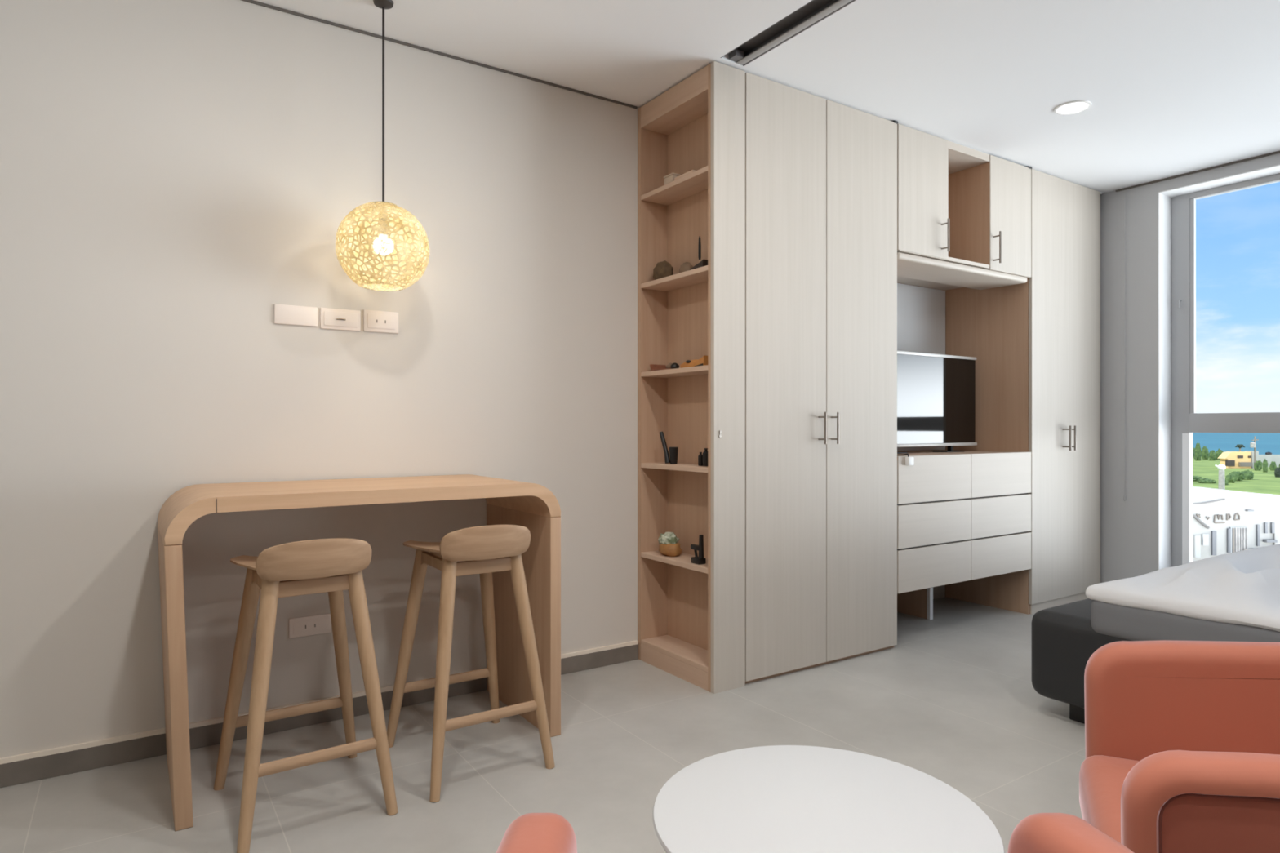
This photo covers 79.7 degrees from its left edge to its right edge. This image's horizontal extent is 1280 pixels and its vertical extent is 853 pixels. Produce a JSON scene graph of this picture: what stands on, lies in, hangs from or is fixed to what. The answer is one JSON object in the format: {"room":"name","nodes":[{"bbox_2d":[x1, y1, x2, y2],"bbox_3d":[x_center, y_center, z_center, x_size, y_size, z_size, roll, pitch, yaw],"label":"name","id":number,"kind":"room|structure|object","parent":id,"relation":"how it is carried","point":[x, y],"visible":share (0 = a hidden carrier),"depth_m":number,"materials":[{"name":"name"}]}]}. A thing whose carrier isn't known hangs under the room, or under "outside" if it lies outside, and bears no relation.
{"room":"studio apartment","nodes":[
{"label":"studio apartment","id":0,"kind":"room"},
{"bbox_2d":[0,0,945,758],"bbox_3d":[-0.792,-0.206,3.232,8.660,2.613,0.200,0,0,-34],"label":"wall","id":1,"kind":"structure","parent":0,"point":[174,173],"depth_m":2.75,"materials":[{"name":"white paint"}]},
{"bbox_2d":[274,303,317,326],"bbox_3d":[-1.255,-0.406,2.799,0.146,0.071,0.008,0,0,-34],"label":"wall plate","id":2,"kind":"object","parent":1,"relation":"attached to","point":[283,313],"visible":1,"depth_m":2.79,"materials":[{"name":"white plastic"}]},
{"bbox_2d":[288,613,331,638],"bbox_3d":[-1.213,0.734,2.824,0.147,0.071,0.012,0,0,-34],"label":"socket","id":3,"kind":"object","parent":1,"relation":"attached to","point":[319,624],"visible":0.91,"depth_m":2.82,"materials":[{"name":"white plastic"}]},
{"bbox_2d":[0,644,637,787],"bbox_3d":[-2.093,1.064,2.240,4.995,0.072,0.012,0,0,-34],"label":"baseboard","id":4,"kind":"structure","parent":1,"relation":"attached to","point":[19,772],"depth_m":2.63,"materials":[{"name":"tile"}]},
{"bbox_2d":[0,640,638,764],"bbox_3d":[-2.092,1.020,2.239,4.995,0.016,0.012,0,0,-34],"label":"trim","id":5,"kind":"structure","parent":1,"relation":"attached to","point":[219,720],"depth_m":2.54,"materials":[{"name":"beige"}]},
{"bbox_2d":[320,307,359,330],"bbox_3d":[-1.124,-0.403,2.881,0.144,0.078,0.017,0,0,-34],"label":"switch plate","id":6,"kind":"object","parent":1,"relation":"attached to","point":[330,318],"visible":1,"depth_m":2.88,"materials":[{"name":"white plastic"}]},
{"bbox_2d":[363,309,398,333],"bbox_3d":[-1.001,-0.406,2.966,0.132,0.083,0.012,0,0,-34],"label":"socket","id":7,"kind":"object","parent":1,"relation":"attached to","point":[374,321],"visible":1,"depth_m":2.96,"materials":[{"name":"white plastic"}]},
{"bbox_2d":[241,0,637,108],"bbox_3d":[-2.094,-1.508,2.242,4.995,0.010,0.006,0,0,-34],"label":"trim","id":8,"kind":"structure","parent":1,"relation":"attached to","point":[254,2],"depth_m":3.07,"materials":[{"name":"grey metal"}]},
{"bbox_2d":[897,123,1031,450],"bbox_3d":[1.636,-0.681,4.353,1.204,1.660,0.616,0,0,-34],"label":"upper cabinet","id":9,"kind":"object","parent":1,"relation":"attached to","point":[964,213],"visible":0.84,"depth_m":4.29,"materials":[{"name":"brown wood"}]},
{"bbox_2d":[0,596,1085,852],"bbox_3d":[0.933,1.200,0.638,8.660,0.200,6.430,0,0,-34],"label":"floor","id":10,"kind":"structure","parent":0,"point":[955,702],"depth_m":2.55,"materials":[{"name":"concrete"}]},
{"bbox_2d":[213,537,398,852],"bbox_3d":[-0.987,0.706,2.252,0.421,0.794,0.492,0,0,-35],"label":"bar stool","id":11,"kind":"object","parent":10,"relation":"on","point":[334,566],"visible":1,"depth_m":2.17,"materials":[{"name":"brown wood"}]},
{"bbox_2d":[157,474,560,831],"bbox_3d":[-0.944,0.648,2.642,1.204,0.903,0.587,0,0,-34],"label":"bar table","id":12,"kind":"object","parent":10,"relation":"on","point":[534,507],"visible":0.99,"depth_m":2.58,"materials":[{"name":"brown wood"}]},
{"bbox_2d":[386,524,555,802],"bbox_3d":[-0.572,0.706,2.552,0.421,0.794,0.492,0,0,-34],"label":"bar stool","id":13,"kind":"object","parent":10,"relation":"on","point":[483,550],"visible":0.99,"depth_m":2.46,"materials":[{"name":"brown wood"}]},
{"bbox_2d":[637,61,745,693],"bbox_3d":[0.218,-0.202,3.434,0.168,2.604,0.576,0,0,-34],"label":"bookcase","id":14,"kind":"object","parent":10,"relation":"on","point":[691,616],"visible":0.94,"depth_m":3.46,"materials":[{"name":"brown wood"}]},
{"bbox_2d":[649,362,672,371],"bbox_3d":[0.126,-0.276,3.558,0.090,0.039,0.159,0,0,-34],"label":"wooden dish","id":15,"kind":"object","parent":14,"relation":"on","point":[653,367],"visible":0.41,"depth_m":3.60,"materials":[{"name":"brown wood"}]},
{"bbox_2d":[653,260,673,279],"bbox_3d":[0.107,-0.720,3.569,0.079,0.096,0.120,0,0,-34],"label":"stone","id":16,"kind":"object","parent":14,"relation":"on","point":[664,268],"visible":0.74,"depth_m":3.53,"materials":[{"name":"brown stone"}]},
{"bbox_2d":[659,431,678,464],"bbox_3d":[0.134,0.098,3.537,0.053,0.149,0.100,0,0,-34],"label":"sculpture","id":17,"kind":"object","parent":14,"relation":"on","point":[673,451],"visible":1,"depth_m":3.51,"materials":[{"name":"black ceramic"}]},
{"bbox_2d":[657,532,681,556],"bbox_3d":[0.135,0.539,3.528,0.091,0.106,0.134,0,0,-34],"label":"potted plant","id":18,"kind":"object","parent":14,"relation":"on","point":[668,545],"visible":1,"depth_m":3.49,"materials":[{"name":"orange plant"}]},
{"bbox_2d":[663,173,680,184],"bbox_3d":[0.144,-1.108,3.448,0.046,0.042,0.070,0,0,-34],"label":"box","id":19,"kind":"object","parent":14,"relation":"on","point":[668,178],"visible":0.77,"depth_m":3.43,"materials":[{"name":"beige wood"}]},
{"bbox_2d":[670,362,679,368],"bbox_3d":[0.157,-0.273,3.474,0.041,0.034,0.039,0,0,-34],"label":"pebble","id":20,"kind":"object","parent":14,"relation":"on","point":[674,365],"visible":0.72,"depth_m":3.46,"materials":[{"name":"black stone"}]},
{"bbox_2d":[674,169,695,180],"bbox_3d":[0.224,-1.094,3.363,0.084,0.014,0.134,0,0,-34],"label":"wooden board","id":21,"kind":"object","parent":14,"relation":"on","point":[691,171],"visible":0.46,"depth_m":3.33,"materials":[{"name":"brown wood"}]},
{"bbox_2d":[679,262,693,272],"bbox_3d":[0.211,-0.709,3.470,0.062,0.073,0.072,0,0,-34],"label":"stone","id":22,"kind":"object","parent":14,"relation":"on","point":[686,266],"visible":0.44,"depth_m":3.45,"materials":[{"name":"beige stone"}]},
{"bbox_2d":[680,355,707,368],"bbox_3d":[0.240,-0.281,3.380,0.047,0.050,0.172,0,0,-34],"label":"fish","id":23,"kind":"object","parent":14,"relation":"on","point":[703,361],"visible":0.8,"depth_m":3.35},
{"bbox_2d":[690,534,706,564],"bbox_3d":[0.249,0.529,3.319,0.040,0.125,0.075,0,0,-34],"label":"figurine","id":24,"kind":"object","parent":14,"relation":"on","point":[699,560],"visible":1,"depth_m":3.29,"materials":[{"name":"black"}]},
{"bbox_2d":[689,235,707,270],"bbox_3d":[0.260,-0.753,3.357,0.036,0.162,0.094,0,0,-34],"label":"boat","id":25,"kind":"object","parent":14,"relation":"on","point":[704,262],"visible":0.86,"depth_m":3.35,"materials":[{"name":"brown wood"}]},
{"bbox_2d":[697,452,702,466],"bbox_3d":[0.265,0.142,3.349,0.022,0.060,0.022,0,0,-34],"label":"bottle","id":26,"kind":"object","parent":14,"relation":"on","point":[700,455],"visible":0.94,"depth_m":3.34,"materials":[{"name":"black glass"}]},
{"bbox_2d":[702,448,707,466],"bbox_3d":[0.286,0.133,3.318,0.030,0.078,0.030,0,0,-34],"label":"bottle","id":27,"kind":"object","parent":14,"relation":"on","point":[705,452],"visible":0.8,"depth_m":3.30,"materials":[{"name":"black glass"}]},
{"bbox_2d":[496,813,1133,852],"bbox_3d":[0.199,0.701,0.657,0.738,0.802,0.774,0,0,0],"label":"armchair","id":28,"kind":"object","parent":10,"relation":"on","point":[531,833],"visible":1,"depth_m":0.91,"materials":[{"name":"orange fabric"}]},
{"bbox_2d":[745,71,897,684],"bbox_3d":[0.718,-0.205,3.742,0.997,2.611,0.616,0,0,-34],"label":"wardrobe","id":29,"kind":"object","parent":10,"relation":"on","point":[821,173],"visible":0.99,"depth_m":3.48,"materials":[{"name":"brown wood"}]},
{"bbox_2d":[652,745,1004,852],"bbox_3d":[0.325,0.900,1.385,0.605,0.400,0.605,0,0,-34],"label":"coffee table","id":30,"kind":"object","parent":10,"relation":"on","point":[775,798],"visible":1,"depth_m":1.41,"materials":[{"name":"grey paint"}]},
{"bbox_2d":[897,449,1031,619],"bbox_3d":[1.623,0.624,4.372,1.202,0.952,0.570,0,0,-34],"label":"chest","id":31,"kind":"object","parent":10,"relation":"on","point":[966,515],"visible":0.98,"depth_m":4.11,"materials":[{"name":"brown wood"}]},
{"bbox_2d":[897,453,913,466],"bbox_3d":[1.275,0.165,3.929,0.050,0.060,0.268,0,0,-34],"label":"power adapter","id":32,"kind":"object","parent":31,"relation":"hanging from","point":[908,460],"visible":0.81,"depth_m":3.82,"materials":[{"name":"white plastic"}]},
{"bbox_2d":[897,351,977,453],"bbox_3d":[1.620,-0.135,4.426,0.955,0.570,0.102,0,0,-34],"label":"television","id":33,"kind":"object","parent":31,"relation":"on","point":[936,393],"visible":0.55,"depth_m":4.44,"materials":[{"name":"black plastic"}]},
{"bbox_2d":[945,168,1100,614],"bbox_3d":[2.502,-0.202,4.925,0.870,2.604,0.621,0,0,-34],"label":"wardrobe","id":34,"kind":"object","parent":10,"relation":"on","point":[1035,344],"visible":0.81,"depth_m":4.66,"materials":[{"name":"brown wood"}]},
{"bbox_2d":[1031,544,1279,724],"bbox_3d":[2.841,0.789,2.561,1.912,0.622,2.120,0,0,-34],"label":"bed","id":35,"kind":"object","parent":10,"relation":"on","point":[1233,597],"visible":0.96,"depth_m":2.65,"materials":[{"name":"grey fabric"}]},
{"bbox_2d":[1079,640,1279,852],"bbox_3d":[1.207,0.701,1.296,0.774,0.802,0.738,0,0,26],"label":"armchair","id":36,"kind":"object","parent":10,"relation":"on","point":[1182,738],"visible":0.94,"depth_m":1.58,"materials":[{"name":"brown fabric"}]},
{"bbox_2d":[1079,755,1139,843],"bbox_3d":[1.143,0.782,1.327,0.632,0.165,0.564,0,0,26],"label":"seat cushion","id":37,"kind":"object","parent":36,"relation":"on","point":[1101,777],"depth_m":1.54,"materials":[{"name":"brown fabric"}]},
{"bbox_2d":[669,446,678,464],"bbox_3d":[0.154,0.133,3.516,0.042,0.078,0.041,0,0,-34],"label":"cup","id":38,"kind":"object","parent":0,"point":[673,451],"depth_m":3.50,"materials":[{"name":"black ceramic"}]},
{"bbox_2d":[254,0,1279,193],"bbox_3d":[0.954,-1.613,0.652,8.710,0.200,6.430,0,0,-34],"label":"ceiling","id":39,"kind":"structure","parent":0,"point":[1172,87],"depth_m":3.14,"materials":[{"name":"white paint"}]},
{"bbox_2d":[335,0,429,291],"bbox_3d":[-0.912,-1.003,2.728,0.315,1.019,0.317,0,0,-34],"label":"pendant lamp","id":40,"kind":"object","parent":39,"relation":"hanging from","point":[380,242],"visible":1,"depth_m":2.65,"materials":[{"name":"yellow wicker"}]},
{"bbox_2d":[720,0,854,66],"bbox_3d":[1.887,-1.543,0.918,0.129,0.058,5.439,0,0,-34],"label":"ceiling track","id":41,"kind":"object","parent":39,"relation":"attached to","point":[814,11],"visible":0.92,"depth_m":2.97,"materials":[{"name":"grey metal"}]},
{"bbox_2d":[1053,100,1091,115],"bbox_3d":[2.048,-1.510,3.631,0.156,0.006,0.156,0,0,-34],"label":"recessed light","id":42,"kind":"object","parent":39,"relation":"in","point":[1076,106],"visible":1,"depth_m":3.63,"materials":[{"name":"white plastic"}]},
{"bbox_2d":[1056,102,1088,113],"bbox_3d":[2.048,-1.510,3.631,0.131,0.002,0.131,0,0,-34],"label":"diffuser","id":43,"kind":"object","parent":42,"relation":"attached to","point":[1065,108],"depth_m":3.64,"materials":[{"name":"white plastic"}]},
{"bbox_2d":[1100,152,1279,582],"bbox_3d":[4.463,-0.206,2.986,0.220,2.613,6.030,0,0,-34],"label":"wall","id":44,"kind":"structure","parent":0,"point":[1129,527],"depth_m":4.84,"materials":[{"name":"grey paint"}]},
{"bbox_2d":[745,71,1102,194],"bbox_3d":[1.707,-1.509,4.120,3.055,0.008,0.028,0,0,-34],"label":"trim","id":45,"kind":"structure","parent":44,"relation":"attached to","point":[745,72],"depth_m":4.15,"materials":[{"name":"white paint"}]},
{"bbox_2d":[1123,191,1125,500],"bbox_3d":[3.072,-0.511,4.858,0.012,1.963,0.011,0,0,-34],"label":"blind cord","id":46,"kind":"object","parent":44,"relation":"hanging from","point":[1124,496],"visible":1,"depth_m":4.86,"materials":[{"name":"grey paint"}]},
{"bbox_2d":[1115,151,1279,191],"bbox_3d":[4.527,-1.508,2.680,0.012,0.010,5.350,0,0,-34],"label":"trim","id":47,"kind":"structure","parent":44,"relation":"attached to","point":[1277,152],"depth_m":4.51,"materials":[{"name":"grey metal"}]},
{"bbox_2d":[1158,164,1279,569],"bbox_3d":[4.401,-0.230,3.022,0.164,2.420,4.160,0,0,-34],"label":"trim","id":48,"kind":"structure","parent":44,"relation":"attached to","point":[1164,197],"depth_m":4.74,"materials":[{"name":"white"}]},
{"bbox_2d":[1171,173,1279,567],"bbox_3d":[4.477,-0.227,3.069,0.085,2.413,4.153,0,0,-34],"label":"window","id":49,"kind":"structure","parent":44,"relation":"in","point":[1185,421],"depth_m":4.72,"materials":[{"name":"grey metal"}]},
{"label":"outside","id":50,"kind":"structure","parent":0,"visible":0},
{"bbox_2d":[1192,456,1279,495],"bbox_3d":[118.149,8.070,155.369,273.492,0.260,112.180,0,0,-34],"label":"field","id":51,"kind":"structure","parent":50,"point":[1262,482],"depth_m":114.74,"materials":[{"name":"green plant"}]},
{"bbox_2d":[1192,475,1201,481],"bbox_3d":[80.669,7.576,111.866,2.306,0.848,2.473,0,0,-34],"label":"shrub","id":52,"kind":"object","parent":51,"relation":"on","point":[1195,478],"visible":0.5,"depth_m":110.99,"materials":[{"name":"green plant"}]},
{"bbox_2d":[1194,443,1202,460],"bbox_3d":[129.580,5.906,178.068,1.489,4.188,1.506,0,0,-34],"label":"shrub","id":53,"kind":"object","parent":51,"relation":"on","point":[1197,452],"visible":1,"depth_m":177.66,"materials":[{"name":"green plant"}]},
{"bbox_2d":[1201,445,1208,459],"bbox_3d":[135.721,6.284,184.100,1.569,3.431,1.583,0,0,-34],"label":"shrub","id":54,"kind":"object","parent":51,"relation":"on","point":[1205,454],"visible":0.95,"depth_m":183.66,"materials":[{"name":"green plant"}]},
{"bbox_2d":[1197,478,1216,483],"bbox_3d":[79.586,7.626,107.857,2.566,0.748,2.374,0,0,-34],"label":"shrub","id":55,"kind":"object","parent":51,"relation":"on","point":[1200,480],"visible":0.98,"depth_m":107.14,"materials":[{"name":"green plant"}]},
{"bbox_2d":[1208,449,1215,460],"bbox_3d":[133.568,6.685,178.828,1.442,2.630,1.404,0,0,-34],"label":"shrub","id":56,"kind":"object","parent":51,"relation":"on","point":[1212,454],"visible":1,"depth_m":178.49,"materials":[{"name":"green plant"}]},
{"bbox_2d":[1215,448,1223,459],"bbox_3d":[138.959,6.649,184.045,1.490,2.702,1.662,0,0,-34],"label":"shrub","id":57,"kind":"object","parent":51,"relation":"on","point":[1219,452],"visible":0.63,"depth_m":183.80,"materials":[{"name":"green plant"}]},
{"bbox_2d":[1214,464,1226,489],"bbox_3d":[68.159,6.188,89.967,1.046,3.503,0.857,0,0,-34],"label":"concrete post","id":58,"kind":"object","parent":51,"relation":"on","point":[1221,484],"visible":0.94,"depth_m":89.77,"materials":[{"name":"white concrete"}]},
{"bbox_2d":[1225,474,1236,483],"bbox_3d":[83.251,7.361,108.008,1.183,1.278,1.301,0,0,-34],"label":"shrub","id":59,"kind":"object","parent":51,"relation":"on","point":[1231,478],"visible":0.88,"depth_m":107.68,"materials":[{"name":"green plant"}]},
{"bbox_2d":[1229,471,1244,480],"bbox_3d":[87.166,7.261,112.090,1.962,1.477,1.844,0,0,-34],"label":"shrub","id":60,"kind":"object","parent":51,"relation":"on","point":[1239,476],"visible":0.66,"depth_m":111.48,"materials":[{"name":"green plant"}]},
{"bbox_2d":[1217,450,1258,468],"bbox_3d":[114.523,6.350,146.810,6.094,3.301,2.400,0,0,0],"label":"house","id":61,"kind":"structure","parent":51,"relation":"on","point":[1231,460],"depth_m":146.00,"materials":[{"name":"yellow"}]},
{"bbox_2d":[1235,444,1244,451],"bbox_3d":[122.109,5.819,156.020,1.644,4.361,1.656,0,0,-34],"label":"palm tree","id":62,"kind":"object","parent":51,"relation":"on","point":[1239,446],"visible":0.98,"depth_m":155.79,"materials":[{"name":"green plant"}]},
{"bbox_2d":[1240,469,1253,479],"bbox_3d":[90.837,7.230,115.188,2.407,1.539,1.968,0,0,-34],"label":"shrub","id":63,"kind":"object","parent":51,"relation":"on","point":[1248,474],"visible":0.71,"depth_m":114.48,"materials":[{"name":"green plant"}]},
{"bbox_2d":[1249,436,1258,470],"bbox_3d":[112.181,4.896,140.048,1.289,6.209,1.034,0,0,-34],"label":"utility pole","id":64,"kind":"object","parent":51,"relation":"on","point":[1251,444],"visible":0.91,"depth_m":139.89,"materials":[{"name":"grey"}]},
{"bbox_2d":[1253,460,1262,471],"bbox_3d":[111.242,7.025,138.008,1.225,1.951,1.157,0,0,-34],"label":"shrub","id":65,"kind":"object","parent":51,"relation":"on","point":[1258,464],"visible":0.99,"depth_m":137.72,"materials":[{"name":"green plant"}]},
{"bbox_2d":[1262,458,1267,472],"bbox_3d":[108.456,6.767,132.992,0.839,2.465,0.771,0,0,-34],"label":"shrub","id":66,"kind":"object","parent":51,"relation":"on","point":[1264,462],"visible":0.98,"depth_m":132.79,"materials":[{"name":"green plant"}]},
{"bbox_2d":[1258,454,1279,466],"bbox_3d":[125.813,6.761,150.210,10.565,2.478,0.401,0,0,0],"label":"wall","id":67,"kind":"structure","parent":51,"relation":"on","point":[1269,458],"depth_m":150.01,"materials":[{"name":"white paint"}]},
{"bbox_2d":[1269,461,1276,471],"bbox_3d":[114.063,7.119,138.068,1.180,1.761,1.061,0,0,-34],"label":"shrub","id":68,"kind":"object","parent":51,"relation":"on","point":[1273,466],"visible":0.98,"depth_m":137.79,"materials":[{"name":"green plant"}]},
{"bbox_2d":[1274,466,1279,477],"bbox_3d":[99.850,7.180,120.024,0.898,1.640,0.852,0,0,-34],"label":"shrub","id":69,"kind":"object","parent":51,"relation":"on","point":[1277,473],"visible":0.94,"depth_m":119.86,"materials":[{"name":"green plant"}]},
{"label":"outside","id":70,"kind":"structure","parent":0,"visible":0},
{"bbox_2d":[1192,432,1279,454],"bbox_3d":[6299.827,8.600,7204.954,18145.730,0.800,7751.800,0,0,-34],"label":"sea","id":71,"kind":"structure","parent":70,"point":[1225,442],"depth_m":416.57,"materials":[{"name":"liquid"}]},
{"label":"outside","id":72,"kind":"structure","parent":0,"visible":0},
{"bbox_3d":[32.549,8.150,79.282,118.000,0.300,84.000,0,0,-34],"label":"ground","id":73,"kind":"structure","parent":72,"visible":0},
{"bbox_2d":[1192,486,1279,561],"bbox_3d":[35.585,5.926,46.188,9.183,4.147,5.670,0,0,0],"label":"building","id":74,"kind":"structure","parent":73,"relation":"on","point":[1224,522],"depth_m":44.00,"materials":[{"name":"white paint"}]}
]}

